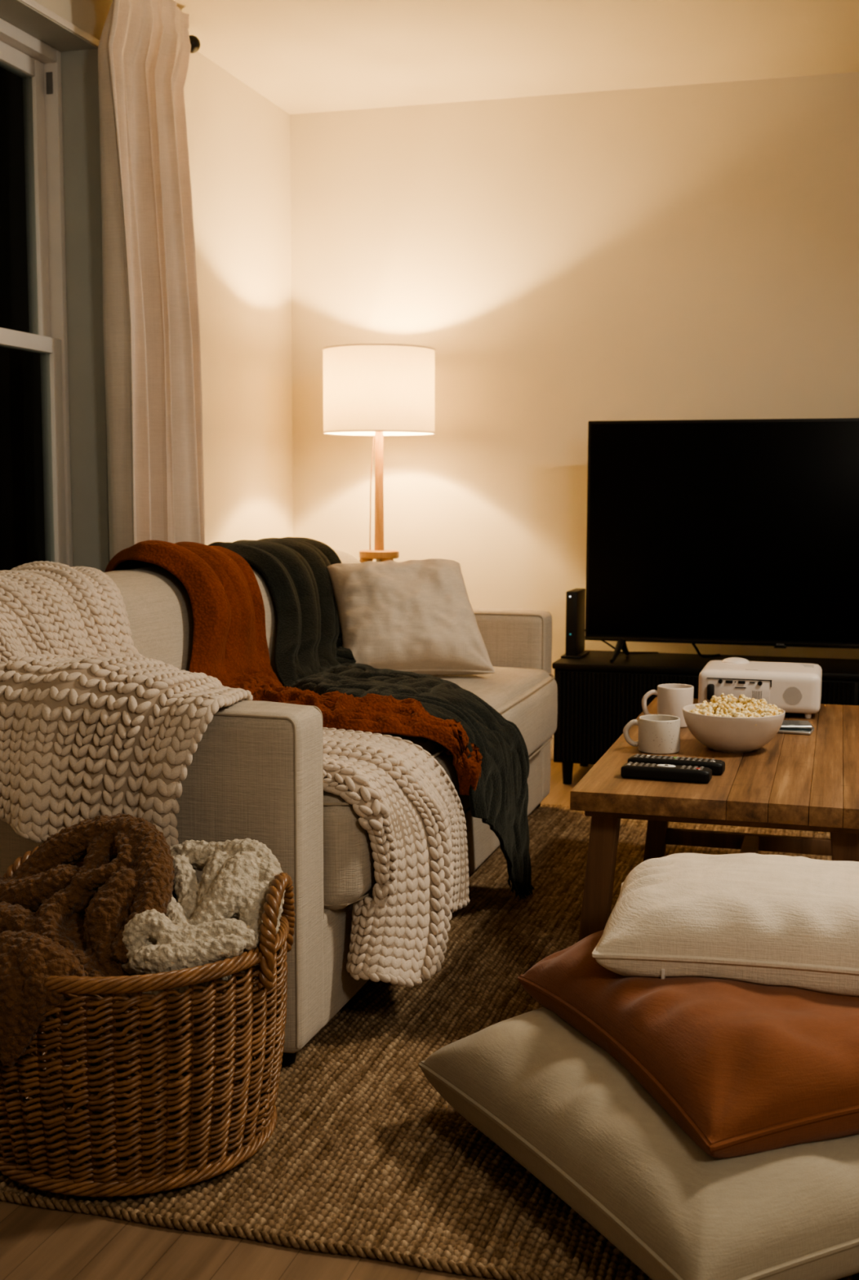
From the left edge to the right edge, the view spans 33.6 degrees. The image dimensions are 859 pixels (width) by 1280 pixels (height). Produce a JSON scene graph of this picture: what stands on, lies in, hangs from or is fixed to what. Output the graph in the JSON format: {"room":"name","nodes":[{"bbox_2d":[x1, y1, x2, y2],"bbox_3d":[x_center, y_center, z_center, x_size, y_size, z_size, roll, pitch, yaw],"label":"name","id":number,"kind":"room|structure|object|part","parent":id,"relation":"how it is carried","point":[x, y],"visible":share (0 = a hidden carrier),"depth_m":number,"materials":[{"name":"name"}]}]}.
{"room":"living room","nodes":[
{"label":"living room","id":0,"kind":"room"},
{"bbox_2d":[34,0,293,545],"bbox_3d":[-1.579,-0.457,2.319,0.200,2.440,6.850,2,6,16],"label":"wall","id":1,"kind":"structure","parent":0,"point":[239,140],"depth_m":5.05,"materials":[{"name":"paint"}]},
{"bbox_2d":[0,0,110,572],"bbox_3d":[-1.231,-0.738,3.432,0.220,1.795,1.566,2,6,16],"label":"window","id":2,"kind":"structure","parent":1,"relation":"in","point":[54,498],"depth_m":4.07,"materials":[{"name":"glass"}]},
{"bbox_3d":[-1.317,-1.166,3.410,0.006,0.740,1.386,2,6,16],"label":"pane","id":3,"kind":"part","parent":2,"relation":"part of","materials":[{"name":"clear glass"}]},
{"bbox_3d":[-1.317,-1.173,3.410,0.030,0.805,1.462,2,6,16],"label":"sash","id":4,"kind":"part","parent":2,"relation":"part of","materials":[{"name":"white paint"}]},
{"bbox_3d":[-1.286,-0.364,3.485,0.006,0.810,1.386,2,6,16],"label":"pane","id":5,"kind":"part","parent":2,"relation":"part of","materials":[{"name":"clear glass"}]},
{"bbox_3d":[-1.286,-0.352,3.486,0.032,0.905,1.462,2,6,16],"label":"sash","id":6,"kind":"part","parent":2,"relation":"part of","materials":[{"name":"white paint"}]},
{"bbox_3d":[-1.301,-0.741,3.450,0.075,1.746,1.514,2,6,16],"label":"frame","id":7,"kind":"part","parent":2,"relation":"part of","materials":[{"name":"white paint"}]},
{"bbox_2d":[189,35,199,53],"bbox_3d":[-1.176,-1.694,2.997,0.118,0.059,3.014,2,6,16],"label":"curtain rod","id":8,"kind":"object","parent":1,"relation":"attached to","point":[194,41],"visible":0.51,"depth_m":4.39,"materials":[{"name":"black metal"}]},
{"bbox_2d":[97,0,204,559],"bbox_3d":[-0.805,-0.666,4.224,0.136,2.404,0.585,2,6,16],"label":"curtain","id":9,"kind":"object","parent":8,"relation":"hanging from","point":[152,340],"visible":0.68,"depth_m":4.11,"materials":[{"name":"fabric"}]},
{"bbox_2d":[0,759,594,1279],"bbox_3d":[0.517,0.875,1.851,4.770,0.100,7.050,2,6,16],"label":"floor","id":10,"kind":"structure","parent":0,"point":[37,1243],"depth_m":1.89,"materials":[{"name":"brown wood"}]},
{"bbox_2d":[322,343,435,562],"bbox_3d":[-0.180,-0.283,5.161,0.406,1.516,0.424,2,6,16],"label":"floor lamp","id":11,"kind":"object","parent":10,"relation":"on","point":[378,390],"visible":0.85,"depth_m":4.92,"materials":[{"name":"white fabric"}]},
{"bbox_3d":[-0.304,0.085,5.175,0.202,0.780,0.048,0,6,-5],"label":"leg","id":12,"kind":"part","parent":11,"relation":"part of","materials":[{"name":"brown wood"}]},
{"bbox_3d":[-0.180,-0.143,5.257,0.018,1.193,0.226,2,6,16],"label":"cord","id":13,"kind":"part","parent":11,"relation":"part of","materials":[{"name":"brown wood"}]},
{"bbox_3d":[-0.180,-0.888,5.087,0.398,0.293,0.398,2,6,16],"label":"lamp shade","id":14,"kind":"part","parent":11,"relation":"part of","materials":[{"name":"white fabric"}]},
{"bbox_3d":[-0.110,0.094,5.090,0.047,0.780,0.201,-4,7,-35],"label":"leg","id":15,"kind":"part","parent":11,"relation":"part of","materials":[{"name":"brown wood"}]},
{"bbox_2d":[0,803,858,1279],"bbox_3d":[0.668,0.689,3.086,2.875,0.015,2.753,2,6,16],"label":"jute rug","id":16,"kind":"object","parent":10,"relation":"on","point":[362,1157],"visible":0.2,"depth_m":2.20,"materials":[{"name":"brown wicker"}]},
{"bbox_2d":[0,845,295,1196],"bbox_3d":[-0.464,0.561,2.207,0.509,0.410,0.485,2,6,16],"label":"wicker basket","id":17,"kind":"object","parent":16,"relation":"on","point":[184,1113],"visible":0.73,"depth_m":2.01,"materials":[{"name":"brown wicker"}]},
{"bbox_3d":[-0.630,0.412,2.354,0.032,0.150,0.202,6,8,44],"label":"handle","id":18,"kind":"part","parent":17,"relation":"part of","materials":[{"name":"wicker"}]},
{"bbox_2d":[0,813,177,1067],"bbox_3d":[-0.548,0.449,2.139,0.366,0.318,0.376,-1,6,-8],"label":"knit blanket","id":19,"kind":"object","parent":17,"relation":"in","point":[58,917],"visible":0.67,"depth_m":2.13,"materials":[{"name":"brown fabric"}]},
{"bbox_2d":[121,838,285,1020],"bbox_3d":[-0.345,0.437,2.156,0.233,0.235,0.272,2,6,16],"label":"knit blanket","id":20,"kind":"object","parent":17,"relation":"in","point":[218,917],"visible":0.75,"depth_m":2.12,"materials":[{"name":"white fabric"}]},
{"bbox_3d":[-0.232,0.431,2.177,0.032,0.150,0.202,1,6,4],"label":"handle","id":21,"kind":"part","parent":17,"relation":"part of","materials":[{"name":"wicker"}]},
{"bbox_2d":[0,549,557,1065],"bbox_3d":[-0.335,0.219,3.588,1.001,0.814,2.221,2,6,16],"label":"sofa","id":22,"kind":"object","parent":16,"relation":"on","point":[255,771],"visible":0.31,"depth_m":2.55,"materials":[{"name":"fabric"}]},
{"bbox_2d":[0,560,253,847],"bbox_3d":[-0.665,0.083,2.858,0.869,0.462,0.942,2,6,16],"label":"knit throw","id":23,"kind":"object","parent":22,"relation":"on","point":[91,726],"visible":0.99,"depth_m":2.42,"materials":[{"name":"beige fabric"}]},
{"bbox_3d":[-0.652,0.400,2.611,0.936,0.604,0.141,2,6,16],"label":"arm","id":24,"kind":"part","parent":22,"relation":"part of","materials":[{"name":"fabric"}]},
{"bbox_3d":[-0.598,0.196,3.662,0.453,0.784,2.220,2,6,16],"label":"backrest","id":25,"kind":"part","parent":22,"relation":"part of","materials":[{"name":"fabric"}]},
{"bbox_2d":[104,540,482,795],"bbox_3d":[-0.478,0.028,3.479,0.522,0.545,1.411,-4,7,-36],"label":"throw","id":26,"kind":"object","parent":22,"relation":"on","point":[230,645],"visible":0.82,"depth_m":3.29,"materials":[{"name":"orange fabric"}]},
{"bbox_2d":[208,537,534,898],"bbox_3d":[-0.283,0.164,3.887,0.544,0.854,1.763,-4,7,-33],"label":"throw","id":27,"kind":"object","parent":22,"relation":"on","point":[310,654],"visible":0.81,"depth_m":3.50,"materials":[{"name":"fabric"}]},
{"bbox_2d":[323,727,469,987],"bbox_3d":[-0.229,0.394,2.889,0.611,0.437,0.607,2,6,16],"label":"knit throw","id":28,"kind":"object","parent":22,"relation":"on","point":[411,811],"visible":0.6,"depth_m":2.67,"materials":[{"name":"beige fabric"}]},
{"bbox_2d":[323,733,469,910],"bbox_3d":[-0.262,0.325,3.073,0.569,0.243,0.962,2,6,16],"label":"seat cushion","id":29,"kind":"object","parent":22,"relation":"on","point":[348,869],"depth_m":2.56,"materials":[{"name":"fabric"}]},
{"bbox_2d":[326,558,494,675],"bbox_3d":[-0.059,-0.066,4.059,0.479,0.327,0.287,0,6,-4],"label":"sofa pillow","id":30,"kind":"object","parent":22,"relation":"on","point":[417,616],"visible":0.91,"depth_m":3.98,"materials":[{"name":"fabric"}]},
{"bbox_2d":[431,666,557,756],"bbox_3d":[0.005,0.228,3.996,0.569,0.242,0.962,2,6,16],"label":"seat cushion","id":31,"kind":"object","parent":22,"relation":"on","point":[526,696],"depth_m":4.01,"materials":[{"name":"fabric"}]},
{"bbox_3d":[-0.077,0.193,4.599,0.936,0.604,0.141,2,6,16],"label":"arm","id":32,"kind":"part","parent":22,"relation":"part of","materials":[{"name":"fabric"}]},
{"bbox_2d":[418,1007,858,1279],"bbox_3d":[0.483,0.687,2.108,0.757,0.193,0.737,-3,7,-26],"label":"floor cushion","id":33,"kind":"object","parent":16,"relation":"on","point":[548,1095],"visible":0.53,"depth_m":1.80,"materials":[{"name":"beige fabric"}]},
{"bbox_2d":[517,929,858,1158],"bbox_3d":[0.552,0.549,2.131,0.652,0.155,0.643,-2,6,-18],"label":"floor cushion","id":34,"kind":"object","parent":33,"relation":"on","point":[741,1068],"visible":0.66,"depth_m":1.86,"materials":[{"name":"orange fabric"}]},
{"bbox_2d":[591,852,858,996],"bbox_3d":[0.571,0.434,2.208,0.601,0.153,0.418,2,6,16],"label":"floor cushion","id":35,"kind":"object","parent":34,"relation":"on","point":[778,920],"visible":1,"depth_m":2.08,"materials":[{"name":"beige fabric"}]},
{"bbox_3d":[0.340,0.494,2.077,0.006,0.030,0.011,2,6,16],"label":"zip pull","id":36,"kind":"part","parent":35,"relation":"part of","materials":[{"name":"white plastic"}]},
{"bbox_2d":[569,697,858,941],"bbox_3d":[0.694,0.448,3.177,0.554,0.450,1.270,2,6,16],"label":"coffee table","id":37,"kind":"object","parent":16,"relation":"on","point":[793,781],"visible":0.66,"depth_m":2.70,"materials":[{"name":"brown wood"}]},
{"bbox_3d":[0.320,0.512,2.728,0.086,0.414,0.050,2,6,16],"label":"leg","id":38,"kind":"part","parent":37,"relation":"part of","materials":[{"name":"brown wood"}]},
{"bbox_2d":[622,714,679,754],"bbox_3d":[0.480,0.200,3.034,0.109,0.072,0.088,6,8,42],"label":"mug","id":39,"kind":"object","parent":37,"relation":"on","point":[658,734],"visible":1,"depth_m":2.99,"materials":[{"name":"white ceramic"}]},
{"bbox_3d":[0.432,0.198,3.036,0.038,0.059,0.011,1,6,9],"label":"handle","id":40,"kind":"part","parent":39,"relation":"part of","materials":[{"name":"white ceramic"}]},
{"bbox_3d":[0.601,0.411,3.698,0.086,0.414,0.050,2,6,16],"label":"leg","id":41,"kind":"part","parent":37,"relation":"part of","materials":[{"name":"brown wood"}]},
{"bbox_2d":[620,761,711,783],"bbox_3d":[0.454,0.254,2.732,0.170,0.028,0.046,2,6,19],"label":"remote control","id":42,"kind":"object","parent":37,"relation":"on","point":[665,772],"visible":1,"depth_m":2.71,"materials":[{"name":"grey plastic"}]},
{"bbox_2d":[641,683,693,727],"bbox_3d":[0.569,0.154,3.366,0.111,0.094,0.085,4,7,34],"label":"mug","id":43,"kind":"object","parent":37,"relation":"on","point":[671,697],"visible":0.62,"depth_m":3.33,"materials":[{"name":"white ceramic"}]},
{"bbox_3d":[0.522,0.153,3.362,0.042,0.072,0.011,1,6,3],"label":"handle","id":44,"kind":"part","parent":43,"relation":"part of","materials":[{"name":"white ceramic"}]},
{"bbox_2d":[626,754,724,775],"bbox_3d":[0.487,0.246,2.814,0.188,0.027,0.044,2,6,19],"label":"remote control","id":45,"kind":"object","parent":37,"relation":"on","point":[717,766],"visible":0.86,"depth_m":2.80,"materials":[{"name":"grey plastic"}]},
{"bbox_2d":[682,702,785,752],"bbox_3d":[0.650,0.192,3.049,0.215,0.086,0.215,2,6,16],"label":"bowl","id":46,"kind":"object","parent":37,"relation":"on","point":[721,734],"visible":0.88,"depth_m":2.97,"materials":[{"name":"white ceramic"}]},
{"bbox_2d":[687,693,782,725],"bbox_3d":[0.648,0.148,3.048,0.203,0.066,0.201,3,7,25],"label":"popcorn","id":47,"kind":"object","parent":46,"relation":"in","point":[728,705],"visible":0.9,"depth_m":3.00,"materials":[{"name":"beige food"}]},
{"bbox_2d":[697,657,822,718],"bbox_3d":[0.834,0.117,3.584,0.293,0.124,0.260,2,6,16],"label":"projector","id":48,"kind":"object","parent":37,"relation":"on","point":[792,687],"visible":0.98,"depth_m":3.48,"materials":[{"name":"white plastic"}]},
{"bbox_3d":[0.758,0.132,3.494,0.150,0.072,0.004,2,6,16],"label":"port panel","id":49,"kind":"part","parent":48,"relation":"part of","materials":[{"name":"white plastic"}]},
{"bbox_2d":[782,686,801,705],"bbox_3d":[0.881,0.136,3.457,0.046,0.044,0.001,2,6,16],"label":"speaker grille","id":50,"kind":"object","parent":48,"relation":"attached to","point":[792,695],"depth_m":3.46,"materials":[{"name":"grey plastic"}]},
{"bbox_3d":[0.927,0.065,3.604,0.088,0.002,0.060,2,6,16],"label":"panel","id":51,"kind":"part","parent":48,"relation":"part of","materials":[{"name":"white plastic"}]},
{"bbox_2d":[777,726,813,734],"bbox_3d":[0.811,0.206,3.286,0.144,0.009,0.070,3,6,22],"label":"phone","id":52,"kind":"object","parent":37,"relation":"on","point":[799,731],"visible":0.49,"depth_m":3.25,"materials":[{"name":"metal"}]},
{"bbox_2d":[780,720,812,728],"bbox_3d":[0.808,0.195,3.293,0.144,0.009,0.070,1,6,7],"label":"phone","id":53,"kind":"object","parent":52,"relation":"on","point":[789,724],"visible":0.46,"depth_m":3.26,"materials":[{"name":"silver metal"}]},
{"bbox_3d":[0.808,0.195,3.293,0.144,0.009,0.070,1,6,7],"label":"frame","id":54,"kind":"part","parent":53,"relation":"part of","materials":[{"name":"silver metal"}]},
{"bbox_3d":[0.769,0.527,2.600,0.086,0.414,0.050,2,6,16],"label":"leg","id":55,"kind":"part","parent":37,"relation":"part of","materials":[{"name":"brown wood"}]},
{"bbox_2d":[551,650,858,784],"bbox_3d":[1.208,0.293,4.890,1.522,0.427,0.422,2,6,16],"label":"tv console","id":56,"kind":"object","parent":10,"relation":"on","point":[597,697],"visible":0.38,"depth_m":4.86,"materials":[{"name":"black wood"}]},
{"bbox_3d":[0.479,0.458,4.944,0.042,0.083,0.042,2,6,16],"label":"leg","id":57,"kind":"part","parent":56,"relation":"part of","materials":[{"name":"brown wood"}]},
{"bbox_2d":[560,588,589,658],"bbox_3d":[0.522,-0.062,5.082,0.070,0.235,0.194,2,6,16],"label":"game console","id":58,"kind":"object","parent":56,"relation":"on","point":[575,597],"visible":1,"depth_m":5.00,"materials":[{"name":"black plastic"}]},
{"bbox_3d":[0.573,0.425,5.267,0.042,0.083,0.042,2,6,16],"label":"leg","id":59,"kind":"part","parent":56,"relation":"part of","materials":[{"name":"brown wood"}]},
{"bbox_2d":[584,629,657,653],"bbox_3d":[0.694,0.006,5.146,0.270,0.087,0.023,0,6,0],"label":"power cord","id":60,"kind":"object","parent":56,"relation":"on","point":[606,642],"visible":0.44,"depth_m":5.15,"materials":[{"name":"black plastic"}]},
{"bbox_3d":[0.675,0.269,4.830,0.493,0.313,0.015,2,6,16],"label":"door","id":61,"kind":"part","parent":56,"relation":"part of","materials":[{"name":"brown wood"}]},
{"bbox_2d":[691,643,719,657],"bbox_3d":[0.963,0.005,5.024,0.168,0.118,0.022,-4,7,-36],"label":"cable","id":62,"kind":"object","parent":56,"relation":"on","point":[693,644],"visible":0.62,"depth_m":5.04,"materials":[{"name":"black rubber"}]},
{"bbox_2d":[584,417,858,662],"bbox_3d":[1.189,-0.327,4.785,1.338,0.827,0.255,2,6,16],"label":"television","id":63,"kind":"object","parent":56,"relation":"on","point":[700,531],"visible":1,"depth_m":4.84,"materials":[{"name":"grey plastic"}]},
{"bbox_3d":[1.152,0.284,4.694,0.493,0.313,0.015,2,6,16],"label":"door","id":64,"kind":"part","parent":56,"relation":"part of","materials":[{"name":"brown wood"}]},
{"bbox_2d":[173,0,858,114],"bbox_3d":[0.523,-1.651,1.586,4.770,0.100,7.050,2,6,16],"label":"ceiling","id":65,"kind":"structure","parent":0,"point":[303,56],"depth_m":4.58,"materials":[{"name":"paint"}]},
{"bbox_2d":[289,71,858,679],"bbox_3d":[1.506,-0.733,5.033,4.720,2.440,0.100,2,6,16],"label":"wall","id":66,"kind":"structure","parent":0,"point":[566,262],"depth_m":5.24,"materials":[{"name":"paint"}]},
{"bbox_2d":[550,734,553,759],"bbox_3d":[1.559,0.432,5.079,4.370,0.112,0.014,2,6,16],"label":"baseboard","id":67,"kind":"structure","parent":66,"relation":"attached to","point":[552,740],"depth_m":5.39,"materials":[{"name":"white paint"}]}
]}

